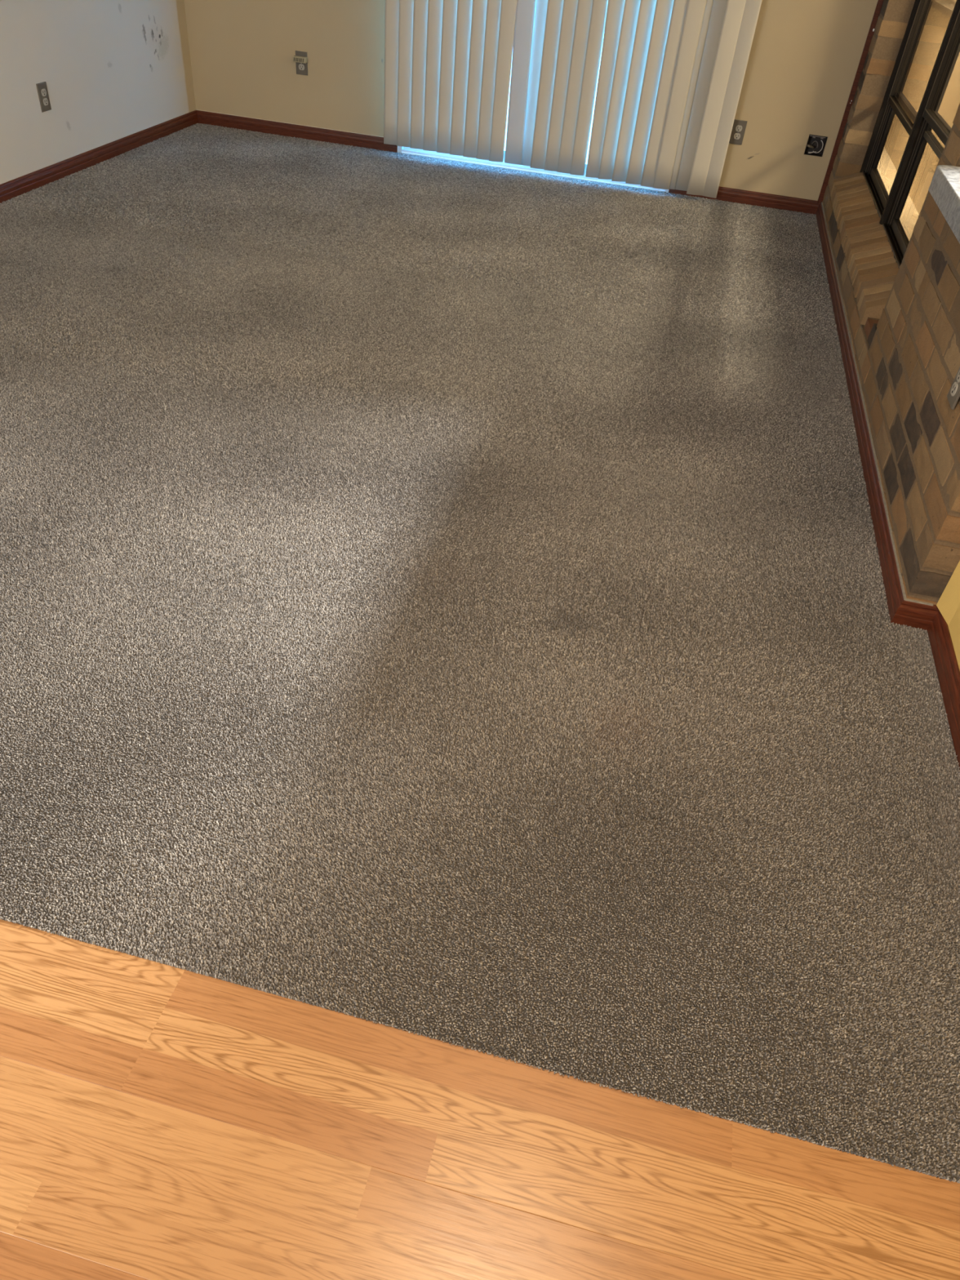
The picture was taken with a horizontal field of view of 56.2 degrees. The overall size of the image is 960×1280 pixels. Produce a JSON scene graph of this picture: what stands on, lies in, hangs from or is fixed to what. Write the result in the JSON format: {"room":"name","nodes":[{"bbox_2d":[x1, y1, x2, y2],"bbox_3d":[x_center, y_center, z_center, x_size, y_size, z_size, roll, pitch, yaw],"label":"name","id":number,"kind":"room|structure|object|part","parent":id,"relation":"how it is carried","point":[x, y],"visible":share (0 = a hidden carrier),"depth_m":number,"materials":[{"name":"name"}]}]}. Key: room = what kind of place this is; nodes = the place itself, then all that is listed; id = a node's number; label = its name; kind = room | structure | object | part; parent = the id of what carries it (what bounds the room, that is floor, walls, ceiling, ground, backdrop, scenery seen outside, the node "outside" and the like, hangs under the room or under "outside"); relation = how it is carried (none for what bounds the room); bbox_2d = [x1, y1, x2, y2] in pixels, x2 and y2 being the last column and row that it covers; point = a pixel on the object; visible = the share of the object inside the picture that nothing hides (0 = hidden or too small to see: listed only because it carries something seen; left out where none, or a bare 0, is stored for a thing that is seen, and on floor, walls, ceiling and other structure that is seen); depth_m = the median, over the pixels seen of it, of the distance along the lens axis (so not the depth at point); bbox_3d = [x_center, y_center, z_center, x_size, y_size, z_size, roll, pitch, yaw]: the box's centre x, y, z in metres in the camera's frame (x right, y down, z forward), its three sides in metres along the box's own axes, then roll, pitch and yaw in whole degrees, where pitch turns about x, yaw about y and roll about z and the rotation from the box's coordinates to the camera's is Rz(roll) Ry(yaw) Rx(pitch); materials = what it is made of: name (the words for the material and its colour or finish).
{"room":"empty living room","nodes":[
{"label":"empty living room","id":0,"kind":"room"},
{"bbox_2d":[0,0,195,184],"bbox_3d":[-2.824,-1.440,1.751,0.138,2.620,9.150,12,41,7],"label":"wall","id":1,"kind":"structure","parent":0,"point":[112,70],"depth_m":4.67,"materials":[{"name":"white paint"}]},
{"bbox_2d":[35,81,51,112],"bbox_3d":[-2.138,-2.665,4.414,0.009,0.121,0.074,12,41,7],"label":"wall outlet","id":2,"kind":"object","parent":1,"relation":"attached to","point":[42,87],"visible":1,"depth_m":4.41,"materials":[{"name":"beige plastic"}]},
{"bbox_2d":[40,88,46,96],"bbox_3d":[-2.135,-2.679,4.400,0.004,0.030,0.037,12,41,7],"label":"receptacle","id":3,"kind":"object","parent":2,"relation":"attached to","point":[43,91],"depth_m":4.40,"materials":[{"name":"beige plastic"}]},
{"bbox_2d":[43,97,48,105],"bbox_3d":[-2.138,-2.649,4.426,0.004,0.030,0.037,12,41,7],"label":"receptacle","id":4,"kind":"object","parent":2,"relation":"attached to","point":[45,100],"depth_m":4.42,"materials":[{"name":"beige plastic"}]},
{"bbox_2d":[0,110,198,203],"bbox_3d":[-2.428,-1.704,3.768,0.012,0.072,5.338,12,41,7],"label":"baseboard","id":5,"kind":"structure","parent":1,"relation":"attached to","point":[14,188],"depth_m":4.84,"materials":[{"name":"red wood"}]},
{"bbox_2d":[0,146,959,1279],"bbox_3d":[1.243,-0.977,3.466,7.512,0.059,13.073,12,41,7],"label":"floor","id":6,"kind":"structure","parent":0,"point":[158,1121],"depth_m":1.27,"materials":[{"name":"brown wood"}]},
{"bbox_2d":[0,123,959,1183],"bbox_3d":[-0.496,-1.237,3.555,4.020,0.060,5.344,12,41,7],"label":"carpet","id":7,"kind":"object","parent":6,"relation":"on","point":[446,601],"visible":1,"depth_m":2.15,"materials":[{"name":"grey carpet"}]},
{"bbox_2d":[183,0,877,200],"bbox_3d":[0.257,-3.792,4.866,4.067,2.620,0.138,12,41,7],"label":"wall","id":8,"kind":"structure","parent":0,"point":[805,55],"depth_m":5.26,"materials":[{"name":"beige paint"}]},
{"bbox_2d":[195,109,397,152],"bbox_3d":[-1.165,-3.217,5.681,1.347,0.075,0.014,12,41,7],"label":"baseboard","id":9,"kind":"structure","parent":8,"relation":"attached to","point":[264,126],"depth_m":5.68,"materials":[{"name":"red wood"}]},
{"bbox_2d":[295,50,307,75],"bbox_3d":[-1.078,-3.485,5.434,0.074,0.121,0.009,12,41,7],"label":"wall outlet","id":10,"kind":"object","parent":8,"relation":"attached to","point":[301,68],"visible":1,"depth_m":5.44,"materials":[{"name":"beige plastic"}]},
{"bbox_2d":[293,55,307,63],"bbox_3d":[-1.081,-3.489,5.405,0.082,0.030,0.033,12,41,7],"label":"adapter","id":11,"kind":"object","parent":10,"relation":"attached to","point":[298,59],"visible":1,"depth_m":5.39,"materials":[{"name":"beige plastic"}]},
{"bbox_2d":[298,63,304,70],"bbox_3d":[-1.080,-3.469,5.445,0.037,0.030,0.004,12,41,7],"label":"receptacle","id":12,"kind":"object","parent":10,"relation":"attached to","point":[301,66],"depth_m":5.44,"materials":[{"name":"beige plastic"}]},
{"bbox_2d":[397,146,669,192],"bbox_3d":[0.407,-3.664,4.897,1.710,2.050,0.140,12,41,7],"label":"door","id":13,"kind":"structure","parent":8,"relation":"in","point":[406,150],"depth_m":5.53,"materials":[{"name":"glass"}]},
{"bbox_2d":[383,0,762,198],"bbox_3d":[0.484,-3.624,4.765,2.100,2.077,0.125,12,41,7],"label":"vertical blind","id":14,"kind":"object","parent":8,"relation":"attached to","point":[672,73],"visible":1,"depth_m":5.10,"materials":[{"name":"plastic"}]},
{"bbox_2d":[728,119,747,144],"bbox_3d":[1.472,-2.898,5.133,0.074,0.121,0.009,12,41,7],"label":"wall outlet","id":15,"kind":"object","parent":8,"relation":"attached to","point":[739,127],"visible":0.98,"depth_m":5.13,"materials":[{"name":"beige plastic"}]},
{"bbox_2d":[733,133,740,139],"bbox_3d":[1.470,-2.882,5.144,0.037,0.030,0.004,12,41,7],"label":"receptacle","id":16,"kind":"object","parent":15,"relation":"attached to","point":[736,135],"depth_m":5.14,"materials":[{"name":"beige plastic"}]},
{"bbox_2d":[735,124,742,131],"bbox_3d":[1.474,-2.912,5.119,0.037,0.030,0.004,12,41,7],"label":"receptacle","id":17,"kind":"object","parent":15,"relation":"attached to","point":[738,127],"depth_m":5.12,"materials":[{"name":"beige plastic"}]},
{"bbox_2d":[668,186,819,213],"bbox_3d":[1.564,-2.624,5.328,0.883,0.072,0.012,12,41,7],"label":"baseboard","id":18,"kind":"structure","parent":8,"relation":"attached to","point":[734,195],"depth_m":5.31,"materials":[{"name":"red wood"}]},
{"bbox_2d":[804,134,827,156],"bbox_3d":[1.907,-2.816,5.111,0.102,0.102,0.066,12,41,7],"label":"junction box","id":19,"kind":"object","parent":8,"relation":"attached to","point":[815,144],"visible":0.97,"depth_m":5.12,"materials":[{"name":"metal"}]},
{"bbox_2d":[817,0,883,203],"bbox_3d":[2.079,-3.439,4.488,0.033,2.349,0.024,12,41,7],"label":"trim","id":20,"kind":"structure","parent":8,"relation":"attached to","point":[877,12],"depth_m":4.90,"materials":[{"name":"red wood"}]},
{"bbox_2d":[822,0,959,604],"bbox_3d":[1.690,-2.174,3.024,0.150,2.435,3.969,12,41,7],"label":"brick wall","id":21,"kind":"structure","parent":0,"point":[904,322],"depth_m":2.76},
{"bbox_2d":[859,0,959,268],"bbox_3d":[1.924,-2.463,3.549,0.078,1.713,2.410,12,41,7],"label":"window","id":22,"kind":"structure","parent":21,"relation":"in","point":[890,207],"depth_m":4.05,"materials":[{"name":"black wood"}]},
{"bbox_3d":[2.043,-2.385,4.412,0.022,0.393,1.003,12,41,7],"label":"sash","id":23,"kind":"part","parent":22,"relation":"part of","materials":[{"name":"black wood"}]},
{"bbox_3d":[2.075,-2.985,3.905,0.022,1.282,1.003,12,41,7],"label":"sash","id":24,"kind":"part","parent":22,"relation":"part of","materials":[{"name":"black wood"}]},
{"bbox_3d":[1.777,-1.692,3.518,0.022,0.465,1.263,12,41,7],"label":"sash","id":25,"kind":"part","parent":22,"relation":"part of","materials":[{"name":"black wood"}]},
{"bbox_3d":[1.810,-2.303,3.002,0.022,1.182,1.263,12,41,7],"label":"sash","id":26,"kind":"part","parent":22,"relation":"part of","materials":[{"name":"black wood"}]},
{"bbox_2d":[928,164,959,243],"bbox_3d":[1.426,-0.966,2.173,0.507,0.063,1.030,12,41,7],"label":"countertop","id":27,"kind":"structure","parent":21,"relation":"on","point":[944,186],"depth_m":2.40,"materials":[{"name":"white stone"}]},
{"bbox_2d":[946,367,959,409],"bbox_3d":[1.177,-0.633,2.212,0.009,0.109,0.078,12,41,7],"label":"wall outlet","id":28,"kind":"object","parent":21,"relation":"attached to","point":[953,394],"visible":1,"depth_m":2.22,"materials":[{"name":"beige plastic"}]},
{"bbox_2d":[951,382,958,395],"bbox_3d":[1.174,-0.620,2.224,0.004,0.030,0.037,12,41,7],"label":"receptacle","id":29,"kind":"object","parent":28,"relation":"attached to","point":[954,388],"depth_m":2.22,"materials":[{"name":"beige plastic"}]},
{"bbox_2d":[956,370,959,382],"bbox_3d":[1.177,-0.647,2.200,0.004,0.030,0.037,12,41,7],"label":"receptacle","id":30,"kind":"object","parent":28,"relation":"attached to","point":[958,372],"depth_m":2.21,"materials":[{"name":"beige plastic"}]},
{"bbox_2d":[884,0,959,213],"bbox_3d":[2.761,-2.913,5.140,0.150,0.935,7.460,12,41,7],"label":"window glass","id":31,"kind":"structure","parent":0,"point":[940,11],"depth_m":6.06,"materials":[{"name":"glass"}]},
{"bbox_2d":[936,560,959,670],"bbox_3d":[0.725,0.634,-0.366,0.137,2.440,5.044,12,41,7],"label":"wall","id":32,"kind":"structure","parent":0,"point":[948,604],"depth_m":2.19,"materials":[{"name":"yellow paint"}]},
{"bbox_2d":[815,202,959,770],"bbox_3d":[0.990,0.266,1.893,0.103,0.074,9.012,12,41,7],"label":"baseboard","id":33,"kind":"structure","parent":32,"relation":"attached to","point":[902,610],"depth_m":2.52,"materials":[{"name":"red wood"}]}
]}

